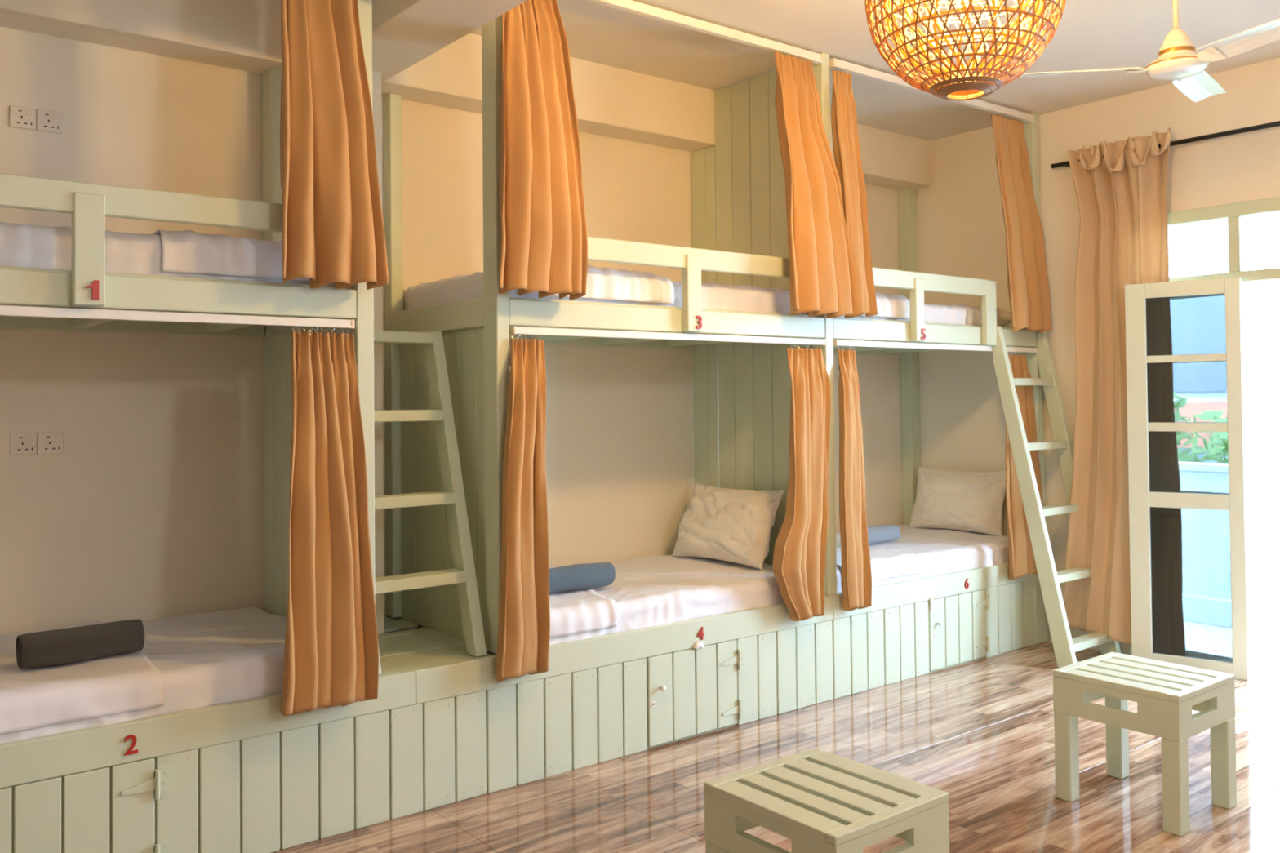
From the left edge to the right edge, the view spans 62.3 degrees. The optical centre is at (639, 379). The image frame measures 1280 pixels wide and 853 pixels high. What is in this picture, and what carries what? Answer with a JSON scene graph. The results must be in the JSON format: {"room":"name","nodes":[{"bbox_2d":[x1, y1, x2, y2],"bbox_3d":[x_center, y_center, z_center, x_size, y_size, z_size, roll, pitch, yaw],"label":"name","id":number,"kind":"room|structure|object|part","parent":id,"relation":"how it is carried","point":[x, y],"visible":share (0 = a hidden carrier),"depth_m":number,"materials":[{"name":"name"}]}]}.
{"room":"dormitory","nodes":[
{"label":"dormitory","id":0,"kind":"room"},
{"bbox_2d":[0,26,902,635],"bbox_3d":[-1.614,0.036,4.864,9.290,3.450,0.150,0,-1,-38],"label":"wall","id":1,"kind":"structure","parent":0,"point":[151,507],"depth_m":4.57,"materials":[{"name":"beige paint"}]},
{"bbox_2d":[8,105,35,130],"bbox_3d":[-2.421,-1.029,4.152,0.091,0.086,0.012,0,-1,-38],"label":"wall socket","id":2,"kind":"object","parent":1,"relation":"attached to","point":[23,117],"visible":1,"depth_m":4.15,"materials":[{"name":"beige plastic"}]},
{"bbox_2d":[26,110,32,115],"bbox_3d":[-2.401,-1.051,4.163,0.020,0.020,0.004,0,-1,-38],"label":"switch","id":3,"kind":"object","parent":2,"relation":"attached to","point":[28,113],"depth_m":4.16,"materials":[{"name":"beige plastic"}]},
{"bbox_2d":[9,432,36,455],"bbox_3d":[-2.405,0.250,4.130,0.091,0.086,0.012,0,-1,-38],"label":"wall socket","id":4,"kind":"object","parent":1,"relation":"attached to","point":[20,443],"visible":1,"depth_m":4.13,"materials":[{"name":"beige plastic"}]},
{"bbox_2d":[27,435,33,440],"bbox_3d":[-2.385,0.228,4.141,0.020,0.020,0.004,0,-1,-38],"label":"switch","id":5,"kind":"object","parent":4,"relation":"attached to","point":[29,437],"depth_m":4.14,"materials":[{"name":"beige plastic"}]},
{"bbox_2d":[36,108,62,133],"bbox_3d":[-2.348,-1.028,4.210,0.091,0.086,0.012,0,-1,-38],"label":"wall socket","id":6,"kind":"object","parent":1,"relation":"attached to","point":[47,121],"visible":1,"depth_m":4.21,"materials":[{"name":"beige plastic"}]},
{"bbox_2d":[53,113,58,119],"bbox_3d":[-2.328,-1.050,4.221,0.020,0.020,0.004,0,-1,-38],"label":"switch","id":7,"kind":"object","parent":6,"relation":"attached to","point":[55,116],"depth_m":4.22,"materials":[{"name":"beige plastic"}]},
{"bbox_2d":[37,431,63,454],"bbox_3d":[-2.331,0.250,4.188,0.091,0.086,0.012,0,-1,-38],"label":"wall socket","id":8,"kind":"object","parent":1,"relation":"attached to","point":[52,442],"visible":1,"depth_m":4.19,"materials":[{"name":"beige plastic"}]},
{"bbox_2d":[54,435,60,439],"bbox_3d":[-2.312,0.228,4.199,0.020,0.020,0.004,0,-1,-38],"label":"switch","id":9,"kind":"object","parent":8,"relation":"attached to","point":[56,437],"depth_m":4.20,"materials":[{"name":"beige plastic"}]},
{"bbox_2d":[372,71,384,634],"bbox_3d":[-1.363,0.141,4.747,0.300,3.030,0.340,0,-1,-38],"label":"trim","id":10,"kind":"structure","parent":1,"relation":"attached to","point":[376,76],"depth_m":4.69,"materials":[{"name":"beige paint"}]},
{"bbox_2d":[0,0,931,189],"bbox_3d":[-1.536,-1.533,4.734,8.940,0.320,0.220,0,-1,-38],"label":"ceiling beam","id":11,"kind":"structure","parent":1,"relation":"attached to","point":[611,101],"depth_m":5.07,"materials":[{"name":"beige paint"}]},
{"bbox_2d":[1246,464,1279,635],"bbox_3d":[5.274,1.081,5.651,0.250,1.090,9.000,0,-1,-38],"label":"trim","id":12,"kind":"structure","parent":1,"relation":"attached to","point":[1263,481],"depth_m":7.00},
{"bbox_2d":[271,640,1279,852],"bbox_3d":[0.763,1.637,1.791,9.230,0.120,7.750,0,-1,-38],"label":"floor","id":13,"kind":"structure","parent":0,"point":[980,732],"depth_m":4.25,"materials":[{"name":"brown wood"}]},
{"bbox_2d":[0,0,422,852],"bbox_3d":[-2.040,-0.032,3.729,2.286,3.350,1.101,0,-1,-38],"label":"bunk bed","id":14,"kind":"object","parent":13,"relation":"on","point":[242,776],"visible":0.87,"depth_m":3.60,"materials":[{"name":"green paint"}]},
{"bbox_3d":[-1.936,-0.570,3.170,1.742,0.097,0.035,0,-1,-38],"label":"guard rail","id":15,"kind":"part","parent":14,"relation":"part of","materials":[{"name":"green paint"}]},
{"bbox_2d":[0,607,286,743],"bbox_3d":[-2.153,1.036,3.655,2.015,0.161,1.028,0,-1,-38],"label":"mattress","id":16,"kind":"object","parent":14,"relation":"on","point":[202,660],"visible":0.48,"depth_m":3.69,"materials":[{"name":"white fabric"}]},
{"bbox_2d":[0,621,164,734],"bbox_3d":[-2.370,1.012,3.461,1.296,0.132,1.009,0,-1,-38],"label":"blanket","id":17,"kind":"object","parent":16,"relation":"on","point":[31,698],"visible":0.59,"depth_m":3.38,"materials":[{"name":"white fabric"}]},
{"bbox_2d":[15,619,144,668],"bbox_3d":[-1.896,0.893,3.593,0.379,0.116,0.144,0,-1,-38],"label":"rolled towel","id":18,"kind":"object","parent":17,"relation":"on","point":[81,643],"visible":1,"depth_m":3.54,"materials":[{"name":"grey fabric"}]},
{"bbox_2d":[0,221,335,286],"bbox_3d":[-2.183,-0.407,3.702,2.024,0.181,0.994,0,-1,-38],"label":"mattress","id":19,"kind":"object","parent":14,"relation":"on","point":[21,245],"visible":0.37,"depth_m":3.39,"materials":[{"name":"white fabric"}]},
{"bbox_2d":[151,229,310,280],"bbox_3d":[-1.646,-0.430,4.115,0.639,0.160,1.001,0,-1,-38],"label":"blanket","id":20,"kind":"object","parent":19,"relation":"on","point":[184,251],"visible":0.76,"depth_m":3.66,"materials":[{"name":"white fabric"}]},
{"bbox_2d":[0,305,354,328],"bbox_3d":[-1.841,-0.208,3.265,2.004,0.033,0.039,0,-1,-38],"label":"track","id":21,"kind":"object","parent":14,"relation":"attached to","point":[5,310],"visible":1,"depth_m":3.47,"materials":[{"name":"white metal"}]},
{"bbox_2d":[280,325,378,716],"bbox_3d":[-1.117,0.481,3.734,0.342,1.349,0.175,0,-1,-38],"label":"curtain","id":22,"kind":"object","parent":21,"relation":"hanging from","point":[331,651],"visible":1,"depth_m":3.72,"materials":[{"name":"orange fabric"}]},
{"bbox_3d":[-1.847,-0.282,3.278,2.027,0.106,0.035,0,-1,-38],"label":"rail","id":23,"kind":"part","parent":14,"relation":"part of","materials":[{"name":"green paint"}]},
{"bbox_3d":[-1.620,-0.125,4.690,0.065,2.495,0.117,0,-1,-38],"label":"post","id":24,"kind":"part","parent":14,"relation":"part of","materials":[{"name":"green paint"}]},
{"bbox_3d":[-1.332,-0.268,4.318,0.055,0.106,0.830,0,-1,-38],"label":"rail","id":25,"kind":"part","parent":14,"relation":"part of","materials":[{"name":"green paint"}]},
{"bbox_2d":[280,0,389,289],"bbox_3d":[-1.099,-0.978,3.758,0.385,1.315,0.155,0,-1,-38],"label":"curtain","id":26,"kind":"object","parent":14,"relation":"hanging from","point":[333,229],"visible":1,"depth_m":3.71,"materials":[{"name":"orange fabric"}]},
{"bbox_3d":[-1.046,-0.305,3.951,0.066,2.815,0.102,0,-1,-38],"label":"post","id":27,"kind":"part","parent":14,"relation":"part of","materials":[{"name":"green paint"}]},
{"bbox_2d":[377,14,836,810],"bbox_3d":[-0.296,-0.023,5.105,2.538,3.350,1.101,0,-1,-38],"label":"bunk bed","id":28,"kind":"object","parent":13,"relation":"on","point":[604,698],"visible":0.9,"depth_m":4.84,"materials":[{"name":"green paint"}]},
{"bbox_3d":[-1.177,-0.122,5.066,0.063,2.495,0.075,0,-1,-38],"label":"post","id":29,"kind":"part","parent":28,"relation":"part of","materials":[{"name":"green paint"}]},
{"bbox_2d":[373,330,486,675],"bbox_3d":[-0.953,0.447,4.282,0.490,1.323,0.463,0,-1,-38],"label":"ladder","id":30,"kind":"object","parent":28,"relation":"on","point":[464,574],"visible":0.58,"depth_m":4.33,"materials":[{"name":"green paint"}]},
{"bbox_3d":[-0.890,-0.265,4.696,0.053,0.106,0.867,0,-1,-38],"label":"rail","id":31,"kind":"part","parent":28,"relation":"part of","materials":[{"name":"green paint"}]},
{"bbox_3d":[-0.586,-0.303,4.317,0.060,2.815,0.107,0,-1,-38],"label":"post","id":32,"kind":"part","parent":28,"relation":"part of","materials":[{"name":"green paint"}]},
{"bbox_2d":[404,271,807,315],"bbox_3d":[-0.132,-0.390,5.328,1.866,0.168,0.984,0,-1,-38],"label":"mattress","id":33,"kind":"object","parent":28,"relation":"on","point":[748,298],"visible":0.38,"depth_m":5.02,"materials":[{"name":"white fabric"}]},
{"bbox_2d":[440,264,675,304],"bbox_3d":[-0.454,-0.427,5.041,0.850,0.167,0.990,0,-1,-38],"label":"blanket","id":34,"kind":"object","parent":33,"relation":"on","point":[603,283],"visible":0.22,"depth_m":4.75,"materials":[{"name":"white fabric"}]},
{"bbox_3d":[0.101,1.376,4.724,0.026,0.025,0.030,0,-1,-38],"label":"knob","id":35,"kind":"part","parent":28,"relation":"part of","materials":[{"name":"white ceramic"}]},
{"bbox_3d":[0.202,-0.272,4.894,1.894,0.106,0.035,0,-1,-38],"label":"rail","id":36,"kind":"part","parent":28,"relation":"part of","materials":[{"name":"green paint"}]},
{"bbox_2d":[549,555,784,644],"bbox_3d":[-0.099,1.051,5.278,1.866,0.152,1.032,0,-1,-38],"label":"mattress","id":37,"kind":"object","parent":28,"relation":"on","point":[651,591],"visible":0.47,"depth_m":5.08,"materials":[{"name":"white fabric"}]},
{"bbox_2d":[548,565,618,638],"bbox_3d":[-0.453,1.027,4.967,0.792,0.123,0.997,0,-1,-38],"label":"blanket","id":38,"kind":"object","parent":37,"relation":"on","point":[581,611],"visible":0.3,"depth_m":4.56,"materials":[{"name":"white fabric"}]},
{"bbox_2d":[548,562,615,592],"bbox_3d":[-0.308,0.914,4.897,0.400,0.116,0.148,0,-1,-38],"label":"rolled towel","id":39,"kind":"object","parent":38,"relation":"on","point":[587,575],"visible":0.88,"depth_m":4.86,"materials":[{"name":"blue fabric"}]},
{"bbox_2d":[671,483,784,569],"bbox_3d":[0.457,0.785,5.757,0.304,0.399,0.689,0,-1,-38],"label":"pillow","id":40,"kind":"object","parent":37,"relation":"on","point":[724,524],"visible":1,"depth_m":5.63,"materials":[{"name":"beige fabric"}]},
{"bbox_2d":[509,325,825,345],"bbox_3d":[0.210,-0.198,4.884,1.866,0.033,0.039,0,-1,-38],"label":"track","id":41,"kind":"object","parent":28,"relation":"attached to","point":[513,330],"visible":1,"depth_m":4.76,"materials":[{"name":"white metal"}]},
{"bbox_2d":[494,333,550,681],"bbox_3d":[-0.473,0.499,4.258,0.284,1.377,0.152,0,-1,-38],"label":"curtain","id":42,"kind":"object","parent":41,"relation":"hanging from","point":[523,633],"visible":1,"depth_m":4.22,"materials":[{"name":"orange fabric"}]},
{"bbox_2d":[772,343,831,621],"bbox_3d":[0.798,0.504,5.256,0.149,1.373,0.452,-2,-2,45],"label":"curtain","id":43,"kind":"object","parent":41,"relation":"hanging from","point":[799,557],"visible":1,"depth_m":5.24,"materials":[{"name":"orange fabric"}]},
{"bbox_3d":[0.125,-0.560,4.796,1.612,0.097,0.035,0,-1,-38],"label":"guard rail","id":44,"kind":"part","parent":28,"relation":"part of","materials":[{"name":"green paint"}]},
{"bbox_2d":[693,640,703,648],"bbox_3d":[0.272,1.220,4.871,0.070,0.036,0.019,0,-1,-38],"label":"knob","id":45,"kind":"object","parent":28,"relation":"attached to","point":[699,644],"visible":1,"depth_m":4.87,"materials":[{"name":"white ceramic"}]},
{"bbox_3d":[0.950,-0.295,5.526,0.062,2.815,0.102,0,-1,-38],"label":"post","id":46,"kind":"part","parent":28,"relation":"part of","materials":[{"name":"green paint"}]},
{"bbox_2d":[703,747,949,852],"bbox_3d":[0.504,1.355,2.877,0.453,0.492,0.481,0,-1,-38],"label":"stool","id":47,"kind":"object","parent":13,"relation":"on","point":[820,801],"visible":1,"depth_m":2.81,"materials":[{"name":"green paint"}]},
{"bbox_3d":[0.227,1.439,2.918,0.066,0.332,0.066,0,-1,-38],"label":"leg","id":48,"kind":"part","parent":47,"relation":"part of","materials":[{"name":"green paint"}]},
{"bbox_2d":[831,112,1048,699],"bbox_3d":[1.468,-0.014,6.497,2.021,3.350,1.101,0,-1,-38],"label":"bunk bed","id":49,"kind":"object","parent":13,"relation":"on","point":[911,628],"visible":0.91,"depth_m":6.12,"materials":[{"name":"green paint"}]},
{"bbox_3d":[1.910,-0.139,7.491,0.097,2.430,0.092,0,-1,-38],"label":"post","id":50,"kind":"part","parent":49,"relation":"part of","materials":[{"name":"green paint"}]},
{"bbox_2d":[840,303,982,325],"bbox_3d":[1.288,-0.378,6.446,1.595,0.159,0.989,0,-1,-38],"label":"mattress","id":51,"kind":"object","parent":49,"relation":"on","point":[962,314],"visible":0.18,"depth_m":6.27,"materials":[{"name":"white fabric"}]},
{"bbox_2d":[861,292,910,319],"bbox_3d":[1.016,-0.415,6.190,0.710,0.156,0.992,0,-1,-38],"label":"blanket","id":52,"kind":"object","parent":51,"relation":"on","point":[889,305],"visible":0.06,"depth_m":5.91,"materials":[{"name":"white fabric"}]},
{"bbox_2d":[835,524,1008,593],"bbox_3d":[1.432,1.061,6.485,1.880,0.147,1.032,0,-1,-38],"label":"mattress","id":53,"kind":"object","parent":49,"relation":"on","point":[939,551],"visible":0.38,"depth_m":6.33,"materials":[{"name":"white fabric"}]},
{"bbox_2d":[835,540,921,582],"bbox_3d":[1.057,1.035,6.159,0.744,0.121,0.997,0,-1,-38],"label":"blanket","id":54,"kind":"object","parent":53,"relation":"on","point":[886,563],"visible":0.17,"depth_m":5.85,"materials":[{"name":"white fabric"}]},
{"bbox_2d":[866,524,900,544],"bbox_3d":[1.399,0.933,6.374,0.390,0.101,0.133,0,-1,-38],"label":"rolled towel","id":55,"kind":"object","parent":54,"relation":"on","point":[876,534],"visible":0.62,"depth_m":6.36,"materials":[{"name":"blue fabric"}]},
{"bbox_2d":[908,466,1005,536],"bbox_3d":[2.111,0.801,7.036,0.242,0.413,0.703,0,-2,-43],"label":"pillow","id":56,"kind":"object","parent":53,"relation":"on","point":[969,501],"visible":0.94,"depth_m":6.95,"materials":[{"name":"beige fabric"}]},
{"bbox_3d":[1.614,-0.552,5.970,1.205,0.097,0.035,0,-1,-38],"label":"guard rail","id":57,"kind":"part","parent":49,"relation":"part of","materials":[{"name":"green paint"}]},
{"bbox_3d":[1.743,-0.264,6.110,1.907,0.106,0.035,0,-1,-38],"label":"rail","id":58,"kind":"part","parent":49,"relation":"part of","materials":[{"name":"green paint"}]},
{"bbox_2d":[833,339,1037,353],"bbox_3d":[1.752,-0.190,6.100,1.886,0.033,0.039,0,-1,-38],"label":"track","id":59,"kind":"object","parent":49,"relation":"attached to","point":[836,342],"visible":1,"depth_m":5.96,"materials":[{"name":"white"}]},
{"bbox_2d":[836,345,871,610],"bbox_3d":[1.094,0.506,5.501,0.197,1.375,0.130,0,-1,-38],"label":"curtain","id":60,"kind":"object","parent":59,"relation":"hanging from","point":[856,575],"visible":1,"depth_m":5.46,"materials":[{"name":"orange fabric"}]},
{"bbox_2d":[1005,351,1044,579],"bbox_3d":[2.344,0.516,6.498,0.407,1.381,0.119,0,-1,-38],"label":"curtain","id":61,"kind":"object","parent":59,"relation":"hanging from","point":[1021,560],"visible":0.59,"depth_m":6.42,"materials":[{"name":"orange fabric"}]},
{"bbox_2d":[975,305,1011,326],"bbox_3d":[2.177,-0.391,6.867,0.260,0.175,0.440,0,-1,-38],"label":"pillow","id":62,"kind":"object","parent":49,"relation":"on","point":[1003,315],"visible":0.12,"depth_m":6.74,"materials":[{"name":"beige fabric"}]},
{"bbox_3d":[2.498,-0.287,6.747,0.067,2.815,0.102,0,-1,-38],"label":"post","id":63,"kind":"part","parent":49,"relation":"part of","materials":[{"name":"green paint"}]},
{"bbox_2d":[992,325,1121,667],"bbox_3d":[2.493,0.660,6.333,0.528,1.974,0.495,0,-1,-38],"label":"ladder","id":64,"kind":"object","parent":13,"relation":"on","point":[1064,646],"visible":0.9,"depth_m":6.25,"materials":[{"name":"green paint"}]},
{"bbox_2d":[1052,652,1236,836],"bbox_3d":[1.923,1.363,4.041,0.453,0.492,0.481,0,-1,-38],"label":"stool","id":65,"kind":"object","parent":13,"relation":"on","point":[1166,694],"visible":1,"depth_m":3.96,"materials":[{"name":"green paint"}]},
{"bbox_3d":[1.646,1.447,4.082,0.066,0.332,0.066,0,-1,-38],"label":"leg","id":66,"kind":"part","parent":65,"relation":"part of","materials":[{"name":"green paint"}]},
{"bbox_3d":[1.947,1.448,4.320,0.066,0.332,0.066,0,-1,-38],"label":"leg","id":67,"kind":"part","parent":65,"relation":"part of","materials":[{"name":"green paint"}]},
{"bbox_3d":[1.901,1.438,3.759,0.066,0.332,0.066,0,-1,-38],"label":"leg","id":68,"kind":"part","parent":65,"relation":"part of","materials":[{"name":"green paint"}]},
{"bbox_3d":[2.202,1.440,3.996,0.066,0.332,0.066,0,-1,-38],"label":"leg","id":69,"kind":"part","parent":65,"relation":"part of","materials":[{"name":"green paint"}]},
{"bbox_2d":[471,0,1279,140],"bbox_3d":[0.751,-1.847,1.877,9.290,0.150,7.750,0,-1,-38],"label":"ceiling","id":70,"kind":"structure","parent":0,"point":[1089,34],"depth_m":5.38,"materials":[{"name":"paint"}]},
{"bbox_2d":[372,0,527,81],"bbox_3d":[0.961,-1.613,1.909,0.320,0.320,7.350,0,-1,-38],"label":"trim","id":71,"kind":"structure","parent":70,"relation":"attached to","point":[405,33],"depth_m":4.17,"materials":[{"name":"beige paint"}]},
{"bbox_2d":[586,0,822,64],"bbox_3d":[0.201,-1.665,4.909,1.870,0.047,0.039,0,-1,-38],"label":"track","id":72,"kind":"object","parent":70,"relation":"attached to","point":[630,6],"visible":1,"depth_m":4.99,"materials":[{"name":"white wood"}]},
{"bbox_2d":[498,0,587,299],"bbox_3d":[-0.423,-0.984,4.296,0.421,1.301,0.156,0,-1,-38],"label":"curtain","id":73,"kind":"object","parent":72,"relation":"hanging from","point":[544,250],"visible":0.99,"depth_m":4.27,"materials":[{"name":"orange fabric"}]},
{"bbox_2d":[773,50,861,318],"bbox_3d":[0.881,-0.971,5.309,0.497,1.314,0.185,0,-1,-38],"label":"curtain","id":74,"kind":"object","parent":72,"relation":"hanging from","point":[823,277],"visible":1,"depth_m":5.25,"materials":[{"name":"orange fabric"}]},
{"bbox_2d":[829,57,1034,123],"bbox_3d":[1.741,-1.657,6.124,1.886,0.047,0.039,0,-1,-38],"label":"track","id":75,"kind":"object","parent":70,"relation":"attached to","point":[836,64],"visible":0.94,"depth_m":5.90,"materials":[{"name":"white wood"}]},
{"bbox_2d":[831,70,877,316],"bbox_3d":[1.109,-0.971,5.539,0.276,1.291,0.116,0,-1,-38],"label":"curtain","id":76,"kind":"object","parent":75,"relation":"hanging from","point":[846,152],"visible":0.86,"depth_m":5.51,"materials":[{"name":"orange fabric"}]},
{"bbox_2d":[990,113,1052,333],"bbox_3d":[2.337,-0.951,6.486,0.499,1.318,0.131,0,-1,-38],"label":"curtain","id":77,"kind":"object","parent":75,"relation":"hanging from","point":[1028,291],"visible":1,"depth_m":6.49,"materials":[{"name":"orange fabric"}]},
{"bbox_2d":[865,0,1066,100],"bbox_3d":[1.079,-1.345,3.529,0.647,0.796,0.644,-1,-1,19],"label":"pendant lamp","id":78,"kind":"object","parent":70,"relation":"hanging from","point":[978,85],"visible":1,"depth_m":3.42,"materials":[{"name":"wicker"}]},
{"bbox_3d":[1.080,-1.243,3.526,0.520,0.468,0.519,0,-1,-38],"label":"lamp shade","id":79,"kind":"part","parent":78,"relation":"part of","materials":[{"name":"wicker"}]},
{"bbox_2d":[1021,0,1279,102],"bbox_3d":[2.324,-1.501,4.412,1.056,0.475,1.088,0,-1,-38],"label":"ceiling fan","id":80,"kind":"object","parent":70,"relation":"hanging from","point":[1177,61],"visible":1,"depth_m":4.35,"materials":[{"name":"white metal"}]},
{"bbox_3d":[1.859,-1.298,4.466,0.458,0.038,0.132,-1,-1,10],"label":"blade","id":81,"kind":"part","parent":80,"relation":"part of","materials":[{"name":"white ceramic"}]},
{"bbox_3d":[2.229,-1.587,4.405,0.023,0.260,0.023,0,-1,-38],"label":"down rod","id":82,"kind":"part","parent":80,"relation":"part of","materials":[{"name":"beige metal"}]},
{"bbox_3d":[2.232,-1.283,4.399,0.238,0.040,0.238,0,-1,-38],"label":"motor","id":83,"kind":"part","parent":80,"relation":"part of","materials":[{"name":"white metal"}]},
{"bbox_3d":[2.232,-1.306,4.400,0.243,0.007,0.243,0,-1,-38],"label":"gold trim","id":84,"kind":"part","parent":80,"relation":"part of","materials":[{"name":"brown metal"}]},
{"bbox_3d":[2.476,-1.300,4.690,0.132,0.038,0.458,-2,-1,40],"label":"blade","id":85,"kind":"part","parent":80,"relation":"part of","materials":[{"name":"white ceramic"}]},
{"bbox_3d":[2.361,-1.312,4.044,0.132,0.038,0.458,0,-1,-20],"label":"blade","id":86,"kind":"part","parent":80,"relation":"part of","materials":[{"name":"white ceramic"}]},
{"bbox_2d":[916,57,1279,654],"bbox_3d":[4.322,-0.029,4.644,0.160,3.450,7.550,0,-1,-38],"label":"wall","id":87,"kind":"structure","parent":0,"point":[961,229],"depth_m":6.70,"materials":[{"name":"beige paint"}]},
{"bbox_2d":[1050,120,1279,168],"bbox_3d":[3.414,-1.359,5.610,0.079,0.044,2.632,0,-1,-38],"label":"curtain rod","id":88,"kind":"object","parent":87,"relation":"attached to","point":[1277,123],"visible":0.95,"depth_m":5.85,"materials":[{"name":"black metal"}]},
{"bbox_2d":[1062,127,1171,644],"bbox_3d":[2.830,0.079,6.247,0.166,3.012,0.715,0,-2,-43],"label":"curtain","id":89,"kind":"object","parent":88,"relation":"hanging from","point":[1122,196],"visible":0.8,"depth_m":6.32,"materials":[{"name":"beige fabric"}]},
{"bbox_2d":[1128,196,1279,655],"bbox_3d":[3.513,0.322,5.595,0.110,2.603,1.900,0,-1,-38],"label":"door frame","id":90,"kind":"structure","parent":87,"relation":"in","point":[1236,214],"depth_m":5.84,"materials":[{"name":"green paint"}]},
{"bbox_3d":[2.950,0.343,6.316,0.102,2.600,0.070,0,-1,-38],"label":"frame","id":91,"kind":"part","parent":90,"relation":"part of","materials":[{"name":"paint"}]},
{"bbox_2d":[1124,276,1250,680],"bbox_3d":[3.060,0.539,5.928,0.598,2.190,0.038,-1,-1,37],"label":"door","id":92,"kind":"structure","parent":90,"relation":"attached to","point":[1188,465],"depth_m":5.92,"materials":[{"name":"green paint"}]},
{"bbox_3d":[3.057,-0.513,5.942,0.402,0.085,0.038,-1,-1,37],"label":"rail","id":93,"kind":"part","parent":92,"relation":"part of","materials":[{"name":"green paint"}]},
{"bbox_3d":[3.059,-0.306,5.938,0.402,0.330,0.005,-1,-1,37],"label":"pane","id":94,"kind":"part","parent":92,"relation":"part of","materials":[{"name":"clear glass"}]},
{"bbox_3d":[3.063,0.069,5.931,0.402,0.340,0.005,-1,-1,37],"label":"pane","id":95,"kind":"part","parent":92,"relation":"part of","materials":[{"name":"clear glass"}]},
{"bbox_3d":[3.069,0.676,5.919,0.402,0.085,0.038,-1,-1,37],"label":"rail","id":96,"kind":"part","parent":92,"relation":"part of","materials":[{"name":"green paint"}]},
{"bbox_3d":[3.067,0.462,5.923,0.402,0.345,0.005,-1,-1,37],"label":"pane","id":97,"kind":"part","parent":92,"relation":"part of","materials":[{"name":"clear glass"}]},
{"bbox_3d":[3.074,1.134,5.910,0.402,0.830,0.005,-1,-1,37],"label":"pane","id":98,"kind":"part","parent":92,"relation":"part of","materials":[{"name":"clear glass"}]},
{"bbox_3d":[3.079,1.591,5.902,0.402,0.085,0.038,-1,-1,37],"label":"rail","id":99,"kind":"part","parent":92,"relation":"part of","materials":[{"name":"green paint"}]},
{"bbox_3d":[3.500,-0.943,5.620,0.110,0.073,1.900,0,-1,-38],"label":"frame","id":100,"kind":"part","parent":90,"relation":"part of","materials":[{"name":"green paint"}]},
{"bbox_2d":[1240,283,1251,674],"bbox_3d":[3.161,0.535,6.057,0.038,2.178,0.570,0,-1,-38],"label":"door","id":101,"kind":"structure","parent":90,"relation":"attached to","point":[1242,289],"depth_m":5.84,"materials":[{"name":"green paint"}]},
{"bbox_3d":[3.503,-0.754,5.619,0.005,0.305,0.563,0,-1,-38],"label":"pane","id":102,"kind":"part","parent":90,"relation":"part of","materials":[{"name":"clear glass"}]},
{"bbox_2d":[1249,631,1279,678],"bbox_3d":[4.813,1.684,5.271,1.400,0.120,9.000,0,-1,-38],"label":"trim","id":103,"kind":"structure","parent":87,"relation":"attached to","point":[1264,647],"depth_m":6.38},
{"label":"outside","id":104,"kind":"structure","parent":0,"visible":0},
{"bbox_3d":[16.565,4.975,17.639,32.100,0.100,80.000,0,-1,-38],"label":"ground","id":105,"kind":"structure","parent":104,"visible":0},
{"bbox_2d":[1168,213,1279,402],"bbox_3d":[9.309,0.538,19.680,5.800,9.000,16.800,0,-1,-38],"label":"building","id":106,"kind":"structure","parent":105,"relation":"on","point":[1199,249],"depth_m":15.82,"materials":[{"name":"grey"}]},
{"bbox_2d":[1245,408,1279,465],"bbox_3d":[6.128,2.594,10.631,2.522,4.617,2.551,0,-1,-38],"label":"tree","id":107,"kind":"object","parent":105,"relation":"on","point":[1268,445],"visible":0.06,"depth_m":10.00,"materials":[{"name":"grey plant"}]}
]}

